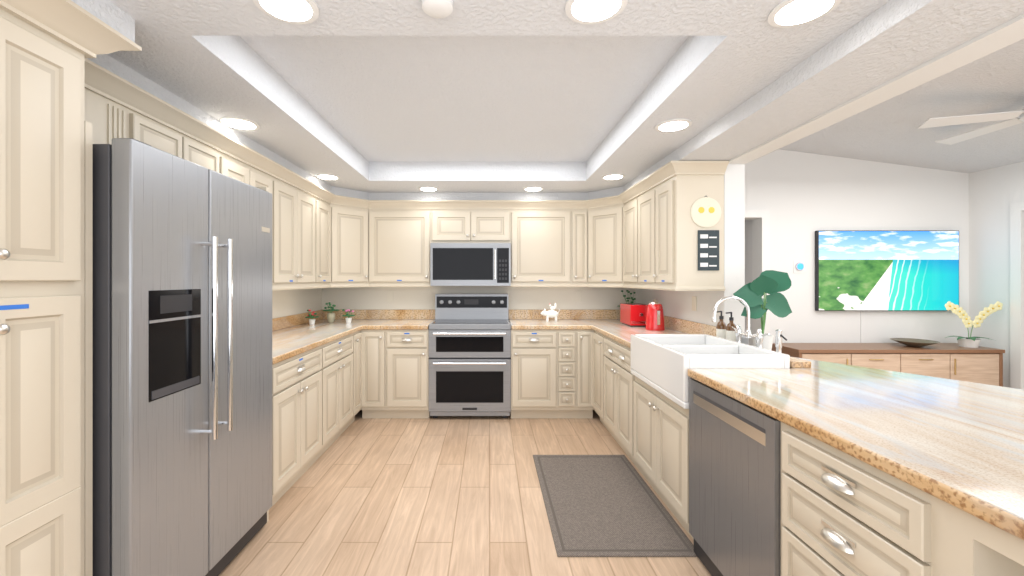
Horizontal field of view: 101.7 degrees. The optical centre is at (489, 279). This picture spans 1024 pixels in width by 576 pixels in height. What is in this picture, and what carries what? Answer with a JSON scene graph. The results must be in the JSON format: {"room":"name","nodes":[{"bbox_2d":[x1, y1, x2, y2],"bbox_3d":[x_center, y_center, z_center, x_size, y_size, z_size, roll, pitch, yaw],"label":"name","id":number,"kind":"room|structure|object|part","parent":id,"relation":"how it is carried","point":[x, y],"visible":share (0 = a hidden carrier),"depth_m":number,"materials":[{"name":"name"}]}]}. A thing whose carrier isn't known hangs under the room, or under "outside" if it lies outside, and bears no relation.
{"room":"kitchen","nodes":[
{"label":"kitchen","id":0,"kind":"room"},
{"bbox_2d":[272,288,323,318],"bbox_3d":[-1.928,-0.200,1.490,0.145,3.100,6.180,0,0,0],"label":"wall","id":1,"kind":"structure","parent":0,"point":[297,301],"depth_m":4.00,"materials":[{"name":"white paint"}]},
{"bbox_2d":[108,72,139,144],"bbox_3d":[-1.677,-0.655,1.549,0.344,0.290,0.421,0,0,0],"label":"upper cabinet","id":2,"kind":"object","parent":1,"relation":"attached to","point":[123,97],"depth_m":1.71,"materials":[{"name":"beige wood"}]},
{"bbox_2d":[140,88,187,159],"bbox_3d":[-1.677,-0.655,1.902,0.344,0.290,0.285,0,0,0],"label":"upper cabinet","id":3,"kind":"object","parent":1,"relation":"attached to","point":[163,127],"depth_m":1.91,"materials":[{"name":"beige wood"}]},
{"bbox_2d":[188,116,223,174],"bbox_3d":[-1.677,-0.655,2.186,0.344,0.290,0.283,0,0,0],"label":"upper cabinet","id":4,"kind":"object","parent":1,"relation":"attached to","point":[205,145],"depth_m":2.20,"materials":[{"name":"beige wood"}]},
{"bbox_2d":[224,136,275,287],"bbox_3d":[-1.677,-0.375,2.614,0.344,0.850,0.572,0,0,0],"label":"upper cabinet","id":5,"kind":"object","parent":1,"relation":"attached to","point":[241,164],"depth_m":2.63,"materials":[{"name":"beige wood"}]},
{"bbox_2d":[276,164,319,287],"bbox_3d":[-1.677,-0.375,3.255,0.344,0.850,0.710,0,0,0],"label":"upper cabinet","id":6,"kind":"object","parent":1,"relation":"attached to","point":[297,199],"depth_m":3.24,"materials":[{"name":"beige wood"}]},
{"bbox_2d":[320,188,331,287],"bbox_3d":[-1.677,-0.375,3.790,0.344,0.850,0.361,0,0,0],"label":"upper cabinet","id":7,"kind":"object","parent":1,"relation":"attached to","point":[325,196],"depth_m":3.82,"materials":[{"name":"beige wood"}]},
{"bbox_2d":[332,193,367,287],"bbox_3d":[-1.458,-0.375,4.189,0.427,0.850,0.436,0,0,0],"label":"upper cabinet","id":8,"kind":"object","parent":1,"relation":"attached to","point":[336,199],"depth_m":4.06,"materials":[{"name":"beige wood"}]},
{"bbox_2d":[218,410,711,575],"bbox_3d":[2.375,1.380,2.375,8.750,0.060,7.950,0,0,0],"label":"floor","id":9,"kind":"structure","parent":0,"point":[447,496],"depth_m":2.45,"materials":[{"name":"brown wood"}]},
{"bbox_2d":[0,0,107,575],"bbox_3d":[-1.566,0.275,1.198,0.572,2.150,0.330,0,0,0],"label":"tall cabinet","id":10,"kind":"object","parent":9,"relation":"on","point":[54,99],"depth_m":1.21,"materials":[{"name":"beige wood"}]},
{"bbox_2d":[93,138,271,575],"bbox_3d":[-1.485,0.427,1.832,0.720,1.805,0.904,0,0,0],"label":"fridge","id":11,"kind":"object","parent":9,"relation":"on","point":[182,367],"visible":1,"depth_m":1.58,"materials":[{"name":"grey metal"}]},
{"bbox_2d":[267,364,323,521],"bbox_3d":[-1.533,0.916,2.679,0.637,0.868,0.702,0,0,0],"label":"base cabinet","id":12,"kind":"object","parent":9,"relation":"on","point":[297,389],"depth_m":2.62,"materials":[{"name":"beige wood"}]},
{"bbox_2d":[272,320,433,363],"bbox_3d":[-1.220,0.460,3.464,1.264,0.040,2.268,0,0,0],"label":"countertop","id":13,"kind":"structure","parent":12,"relation":"on","point":[339,341],"depth_m":3.74,"materials":[{"name":"beige stone"}]},
{"bbox_2d":[305,309,318,324],"bbox_3d":[-1.721,0.365,4.030,0.132,0.149,0.127,0,0,0],"label":"flower pot","id":14,"kind":"object","parent":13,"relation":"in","point":[311,320],"visible":1,"depth_m":4.01,"materials":[{"name":"white ceramic"}]},
{"bbox_3d":[-1.720,0.414,4.030,0.064,0.050,0.064,0,0,0],"label":"pot","id":15,"kind":"part","parent":14,"relation":"part of","materials":[{"name":"white ceramic"}]},
{"bbox_2d":[322,302,338,322],"bbox_3d":[-1.600,0.335,4.200,0.164,0.209,0.164,0,0,0],"label":"planter","id":16,"kind":"object","parent":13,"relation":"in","point":[331,317],"visible":1,"depth_m":4.17,"materials":[{"name":"beige ceramic"}]},
{"bbox_3d":[-1.600,0.389,4.200,0.080,0.100,0.080,0,0,0],"label":"pot","id":17,"kind":"part","parent":16,"relation":"part of","materials":[{"name":"beige ceramic"}]},
{"bbox_2d":[342,309,354,322],"bbox_3d":[-1.421,0.369,4.190,0.132,0.140,0.127,0,0,0],"label":"flower pot","id":18,"kind":"object","parent":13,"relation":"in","point":[348,319],"visible":1,"depth_m":4.17,"materials":[{"name":"white ceramic"}]},
{"bbox_3d":[-1.420,0.414,4.190,0.064,0.050,0.064,0,0,0],"label":"pot","id":19,"kind":"part","parent":18,"relation":"part of","materials":[{"name":"white ceramic"}]},
{"bbox_2d":[324,364,355,451],"bbox_3d":[-1.533,0.916,3.375,0.637,0.868,0.691,0,0,0],"label":"base cabinet","id":20,"kind":"object","parent":9,"relation":"on","point":[339,379],"depth_m":3.35,"materials":[{"name":"beige wood"}]},
{"bbox_2d":[356,364,363,417],"bbox_3d":[-1.533,0.916,3.850,0.637,0.868,0.259,0,0,0],"label":"base cabinet","id":21,"kind":"object","parent":9,"relation":"on","point":[359,367],"depth_m":3.93,"materials":[{"name":"beige wood"}]},
{"bbox_2d":[364,364,387,417],"bbox_3d":[-1.112,0.916,4.279,0.245,0.868,0.638,0,0,0],"label":"base cabinet","id":22,"kind":"object","parent":9,"relation":"on","point":[375,375],"depth_m":3.96,"materials":[{"name":"beige wood"}]},
{"bbox_2d":[388,328,429,417],"bbox_3d":[-0.787,0.916,4.279,0.405,0.868,0.638,0,0,0],"label":"base cabinet","id":23,"kind":"object","parent":9,"relation":"on","point":[408,375],"depth_m":3.96,"materials":[{"name":"beige wood"}]},
{"bbox_2d":[429,294,510,417],"bbox_3d":[-0.190,0.755,4.244,0.784,1.190,0.672,0,0,0],"label":"range","id":24,"kind":"object","parent":9,"relation":"on","point":[469,354],"visible":1,"depth_m":3.98,"materials":[{"name":"grey metal"}]},
{"bbox_2d":[510,324,547,417],"bbox_3d":[0.425,0.916,4.279,0.440,0.868,0.638,0,0,0],"label":"base cabinet","id":25,"kind":"object","parent":9,"relation":"on","point":[525,401],"depth_m":3.96,"materials":[{"name":"beige wood"}]},
{"bbox_2d":[509,320,1023,575],"bbox_3d":[1.577,0.460,2.449,2.738,0.040,4.298,0,0,0],"label":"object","id":26,"kind":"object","parent":25,"relation":"on","point":[884,472],"depth_m":1.31,"materials":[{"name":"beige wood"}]},
{"bbox_2d":[540,303,559,320],"bbox_3d":[0.636,0.344,4.360,0.206,0.190,0.080,0,0,0],"label":"pig figurine","id":27,"kind":"object","parent":26,"relation":"on","point":[552,313],"visible":1,"depth_m":4.34,"materials":[{"name":"white ceramic"}]},
{"bbox_2d":[618,290,635,306],"bbox_3d":[1.470,0.277,4.360,0.259,0.324,0.253,0,0,0],"label":"herb plant","id":28,"kind":"object","parent":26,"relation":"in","point":[631,299],"visible":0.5,"depth_m":4.36,"materials":[{"name":"green plant"}]},
{"bbox_2d":[620,303,647,326],"bbox_3d":[1.400,0.338,3.984,0.200,0.202,0.312,0,0,0],"label":"toaster","id":29,"kind":"object","parent":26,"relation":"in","point":[632,314],"visible":0.96,"depth_m":3.84,"materials":[{"name":"red metal"}]},
{"bbox_2d":[645,299,664,330],"bbox_3d":[1.440,0.306,3.630,0.160,0.265,0.227,0,0,0],"label":"kettle","id":30,"kind":"object","parent":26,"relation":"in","point":[655,321],"visible":1,"depth_m":3.56,"materials":[{"name":"red metal"}]},
{"bbox_2d":[631,296,789,408],"bbox_3d":[1.266,0.372,2.453,0.609,0.545,0.787,0,0,0],"label":"sink","id":31,"kind":"object","parent":26,"relation":"in","point":[662,363],"visible":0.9,"depth_m":2.35,"materials":[{"name":"white ceramic"}]},
{"bbox_2d":[716,311,721,337],"bbox_3d":[1.560,0.326,2.800,0.060,0.226,0.061,0,0,-42],"label":"soap bottle","id":32,"kind":"object","parent":26,"relation":"in","point":[719,325],"depth_m":2.79,"materials":[{"name":"brown glass"}]},
{"bbox_2d":[722,312,735,340],"bbox_3d":[1.575,0.326,2.710,0.060,0.226,0.061,0,0,-42],"label":"soap bottle","id":33,"kind":"object","parent":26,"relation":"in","point":[723,330],"depth_m":2.70,"materials":[{"name":"brown glass"}]},
{"bbox_2d":[741,336,748,344],"bbox_3d":[1.630,0.405,2.710,0.060,0.069,0.100,0,0,0],"label":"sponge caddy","id":34,"kind":"object","parent":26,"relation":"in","point":[744,340],"visible":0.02,"depth_m":2.66,"materials":[{"name":"grey"}]},
{"bbox_2d":[711,296,787,362],"bbox_3d":[1.449,0.270,2.417,0.244,0.339,0.483,0,0,0],"label":"faucet","id":35,"kind":"object","parent":26,"relation":"on","point":[724,346],"depth_m":2.44,"materials":[{"name":"silver metal"}]},
{"bbox_2d":[733,270,791,349],"bbox_3d":[1.664,0.192,2.530,0.363,0.494,0.193,0,0,0],"label":"monstera plant","id":36,"kind":"object","parent":26,"relation":"in","point":[772,283],"visible":0.79,"depth_m":2.51,"materials":[{"name":"green plant"}]},
{"bbox_3d":[1.655,0.389,2.520,0.112,0.100,0.109,0,0,0],"label":"pot","id":37,"kind":"part","parent":36,"relation":"part of","materials":[{"name":"white ceramic"}]},
{"bbox_2d":[533,455,696,556],"bbox_3d":[0.680,1.345,2.600,0.700,0.008,1.160,0,0,0],"label":"rug","id":38,"kind":"object","parent":9,"relation":"on","point":[604,506],"visible":0.92,"depth_m":2.40,"materials":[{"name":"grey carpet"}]},
{"bbox_2d":[689,378,780,575],"bbox_3d":[1.275,0.919,1.741,0.590,0.862,0.616,0,0,0],"label":"dishwasher","id":39,"kind":"object","parent":9,"relation":"on","point":[734,487],"visible":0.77,"depth_m":1.68,"materials":[{"name":"grey metal"}]},
{"bbox_2d":[771,343,1004,386],"bbox_3d":[4.095,1.025,4.353,2.050,0.650,0.445,0,0,0],"label":"console","id":40,"kind":"object","parent":9,"relation":"on","point":[979,364],"visible":0.44,"depth_m":4.14,"materials":[{"name":"brown wood"}]},
{"bbox_2d":[890,338,939,346],"bbox_3d":[4.420,0.667,4.330,0.370,0.063,0.370,0,0,0],"label":"bowl","id":41,"kind":"object","parent":40,"relation":"on","point":[911,342],"visible":1,"depth_m":4.32,"materials":[{"name":"brown metal"}]},
{"bbox_2d":[945,301,1002,347],"bbox_3d":[4.959,0.462,4.266,0.599,0.475,0.235,0,0,0],"label":"orchid","id":42,"kind":"object","parent":40,"relation":"on","point":[968,341],"visible":1,"depth_m":4.26,"materials":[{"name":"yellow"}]},
{"bbox_3d":[4.950,0.657,4.300,0.170,0.084,0.167,0,0,0],"label":"pot","id":43,"kind":"part","parent":42,"relation":"part of","materials":[{"name":"white ceramic"}]},
{"bbox_2d":[107,0,1023,192],"bbox_3d":[1.798,-1.320,1.575,7.305,0.860,6.350,0,0,0],"label":"ceiling","id":44,"kind":"structure","parent":0,"point":[464,96],"depth_m":2.21,"materials":[{"name":"white paint"}]},
{"bbox_2d":[220,116,259,129],"bbox_3d":[-1.420,-0.884,2.370,0.196,0.010,0.196,0,0,0],"label":"recessed light","id":45,"kind":"object","parent":44,"relation":"in","point":[239,123],"visible":0.98,"depth_m":2.35,"materials":[{"name":"white"}]},
{"bbox_2d":[253,0,318,23],"bbox_3d":[-0.657,-0.884,1.345,0.196,0.010,0.196,0,0,0],"label":"recessed light","id":46,"kind":"object","parent":44,"relation":"in","point":[298,11],"visible":1,"depth_m":1.36,"materials":[{"name":"white"}]},
{"bbox_2d":[316,174,339,179],"bbox_3d":[-1.400,-0.884,3.600,0.196,0.010,0.196,0,0,0],"label":"recessed light","id":47,"kind":"object","parent":44,"relation":"in","point":[328,176],"visible":1,"depth_m":3.57,"materials":[{"name":"white"}]},
{"bbox_2d":[418,186,437,190],"bbox_3d":[-0.600,-0.884,4.080,0.196,0.010,0.196,0,0,0],"label":"recessed light","id":48,"kind":"object","parent":44,"relation":"in","point":[426,188],"visible":0.94,"depth_m":4.04,"materials":[{"name":"white"}]},
{"bbox_2d":[422,0,452,18],"bbox_3d":[-0.167,-0.874,1.335,0.100,0.030,0.100,0,0,0],"label":"smoke detector","id":49,"kind":"object","parent":44,"relation":"attached to","point":[438,9],"visible":0.94,"depth_m":1.32,"materials":[{"name":"white plastic"}]},
{"bbox_2d":[523,186,542,190],"bbox_3d":[0.430,-0.884,4.080,0.196,0.010,0.196,0,0,0],"label":"recessed light","id":50,"kind":"object","parent":44,"relation":"in","point":[534,188],"visible":0.98,"depth_m":4.04,"materials":[{"name":"white"}]},
{"bbox_2d":[71,0,1023,199],"bbox_3d":[-0.048,-1.272,1.500,3.615,0.957,6.200,0,0,0],"label":"molding","id":51,"kind":"structure","parent":44,"relation":"attached to","point":[890,49],"depth_m":1.69,"materials":[{"name":"white paint"}]},
{"bbox_2d":[565,0,627,23],"bbox_3d":[0.344,-0.884,1.345,0.196,0.010,0.196,0,0,0],"label":"recessed light","id":52,"kind":"object","parent":44,"relation":"in","point":[589,11],"visible":1,"depth_m":1.36,"materials":[{"name":"white"}]},
{"bbox_2d":[602,174,624,179],"bbox_3d":[1.070,-0.884,3.600,0.196,0.010,0.196,0,0,0],"label":"recessed light","id":53,"kind":"object","parent":44,"relation":"in","point":[612,176],"visible":0.96,"depth_m":3.57,"materials":[{"name":"white"}]},
{"bbox_2d":[655,118,691,131],"bbox_3d":[1.060,-0.884,2.400,0.196,0.010,0.196,0,0,0],"label":"recessed light","id":54,"kind":"object","parent":44,"relation":"in","point":[671,125],"visible":1,"depth_m":2.38,"materials":[{"name":"white"}]},
{"bbox_2d":[768,0,841,27],"bbox_3d":[1.030,-0.884,1.365,0.196,0.010,0.196,0,0,0],"label":"recessed light","id":55,"kind":"object","parent":44,"relation":"in","point":[788,13],"visible":1,"depth_m":1.37,"materials":[{"name":"white"}]},
{"bbox_2d":[917,109,1023,144],"bbox_3d":[4.002,-1.226,3.042,1.336,0.193,1.277,0,0,0],"label":"ceiling fan","id":56,"kind":"object","parent":44,"relation":"hanging from","point":[1010,118],"visible":1,"depth_m":3.18,"materials":[{"name":"white"}]},
{"bbox_2d":[324,149,967,345],"bbox_3d":[1.725,-0.200,4.675,7.450,3.100,0.150,0,0,0],"label":"wall","id":57,"kind":"structure","parent":0,"point":[802,197],"depth_m":4.60,"materials":[{"name":"white paint"}]},
{"bbox_2d":[332,204,367,283],"bbox_3d":[-1.379,-0.332,4.114,0.276,0.715,0.294,0,0,0],"label":"upper cabinet","id":58,"kind":"object","parent":57,"relation":"attached to","point":[349,221],"depth_m":4.10,"materials":[{"name":"beige wood"}]},
{"bbox_2d":[368,200,431,283],"bbox_3d":[-0.922,-0.375,4.422,0.645,0.850,0.345,0,0,0],"label":"upper cabinet","id":59,"kind":"object","parent":57,"relation":"attached to","point":[399,231],"depth_m":4.25,"materials":[{"name":"beige wood"}]},
{"bbox_2d":[432,200,511,243],"bbox_3d":[-0.192,-0.585,4.422,0.815,0.430,0.345,0,0,0],"label":"upper cabinet","id":60,"kind":"object","parent":57,"relation":"attached to","point":[453,221],"depth_m":4.25,"materials":[{"name":"beige wood"}]},
{"bbox_2d":[430,243,510,285],"bbox_3d":[-0.193,-0.149,4.367,0.809,0.432,0.445,0,0,0],"label":"microwave","id":61,"kind":"object","parent":60,"relation":"attached to","point":[470,264],"visible":1,"depth_m":4.20,"materials":[{"name":"grey metal"}]},
{"bbox_2d":[511,200,571,283],"bbox_3d":[0.525,-0.375,4.422,0.620,0.850,0.345,0,0,0],"label":"upper cabinet","id":62,"kind":"object","parent":57,"relation":"attached to","point":[541,246],"depth_m":4.25,"materials":[{"name":"beige wood"}]},
{"bbox_2d":[575,291,580,301],"bbox_3d":[0.980,0.193,4.596,0.070,0.115,0.006,0,0,0],"label":"electrical outlet plate","id":63,"kind":"object","parent":57,"relation":"attached to","point":[577,298],"depth_m":4.59,"materials":[{"name":"white plastic"}]},
{"bbox_2d":[584,194,619,286],"bbox_3d":[1.221,-0.375,4.201,0.421,0.850,0.421,0,0,0],"label":"upper cabinet","id":64,"kind":"object","parent":57,"relation":"attached to","point":[612,199],"depth_m":4.24,"materials":[{"name":"beige wood"}]},
{"bbox_2d":[588,204,619,283],"bbox_3d":[1.144,-0.332,4.124,0.275,0.715,0.275,0,0,0],"label":"door","id":65,"kind":"structure","parent":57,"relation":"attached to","point":[603,219],"depth_m":4.12,"materials":[{"name":"beige wood"}]},
{"bbox_2d":[794,260,804,272],"bbox_3d":[3.420,-0.140,4.587,0.120,0.140,0.024,0,0,0],"label":"thermostat","id":66,"kind":"object","parent":57,"relation":"attached to","point":[799,266],"visible":1,"depth_m":4.59,"materials":[{"name":"white"}]},
{"bbox_2d":[745,202,1023,388],"bbox_3d":[3.708,0.292,3.857,3.185,2.115,1.485,0,0,0],"label":"door frame","id":67,"kind":"structure","parent":57,"relation":"attached to","point":[1016,295],"depth_m":4.26,"materials":[{"name":"white wood"}]},
{"bbox_2d":[815,231,958,342],"bbox_3d":[4.365,0.083,4.574,1.546,1.232,0.049,0,0,0],"label":"tv","id":68,"kind":"object","parent":57,"relation":"attached to","point":[861,271],"visible":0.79,"depth_m":4.55,"materials":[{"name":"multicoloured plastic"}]},
{"bbox_3d":[4.104,0.523,4.595,0.008,0.351,0.006,0,0,0],"label":"cord","id":69,"kind":"part","parent":68,"relation":"part of","materials":[{"name":"white plastic"}]},
{"bbox_2d":[636,163,747,335],"bbox_3d":[1.690,-0.200,3.725,0.140,3.100,1.710,0,0,0],"label":"wall","id":70,"kind":"structure","parent":0,"point":[676,304],"depth_m":2.87,"materials":[{"name":"white paint"}]},
{"bbox_2d":[620,176,651,287],"bbox_3d":[1.442,-0.375,3.596,0.344,0.850,0.790,0,0,0],"label":"upper cabinet","id":71,"kind":"object","parent":70,"relation":"attached to","point":[635,204],"depth_m":3.59,"materials":[{"name":"beige wood"}]},
{"bbox_2d":[652,161,727,287],"bbox_3d":[1.444,-0.375,3.035,0.347,0.850,0.330,0,0,0],"label":"upper cabinet","id":72,"kind":"object","parent":70,"relation":"attached to","point":[676,186],"depth_m":2.87,"materials":[{"name":"beige wood"}]},
{"bbox_2d":[690,196,720,227],"bbox_3d":[1.490,-0.466,2.862,0.210,0.222,0.014,0,0,0],"label":"sign","id":73,"kind":"object","parent":72,"relation":"attached to","point":[705,212],"visible":1,"depth_m":2.86,"materials":[{"name":"beige"}]},
{"bbox_2d":[698,230,718,270],"bbox_3d":[1.506,-0.199,2.863,0.143,0.277,0.012,0,0,0],"label":"chalkboard sign","id":74,"kind":"object","parent":72,"relation":"attached to","point":[708,250],"visible":1,"depth_m":2.86,"materials":[{"name":"grey"}]},
{"bbox_2d":[692,296,696,310],"bbox_3d":[1.616,0.193,3.285,0.006,0.115,0.070,0,0,0],"label":"electrical outlet plate","id":75,"kind":"object","parent":70,"relation":"attached to","point":[694,298],"depth_m":3.27,"materials":[{"name":"white plastic"}]},
{"bbox_2d":[631,334,789,408],"bbox_3d":[1.226,0.510,2.453,0.528,0.270,0.787,0,0,0],"label":"basin","id":76,"kind":"object","parent":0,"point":[663,362],"depth_m":2.31,"materials":[{"name":"white ceramic"}]},
{"bbox_2d":[968,161,1023,389],"bbox_3d":[5.375,-0.200,1.490,0.150,3.100,6.180,0,0,0],"label":"wall","id":77,"kind":"structure","parent":0,"point":[991,192],"depth_m":4.38,"materials":[{"name":"white paint"}]}
]}

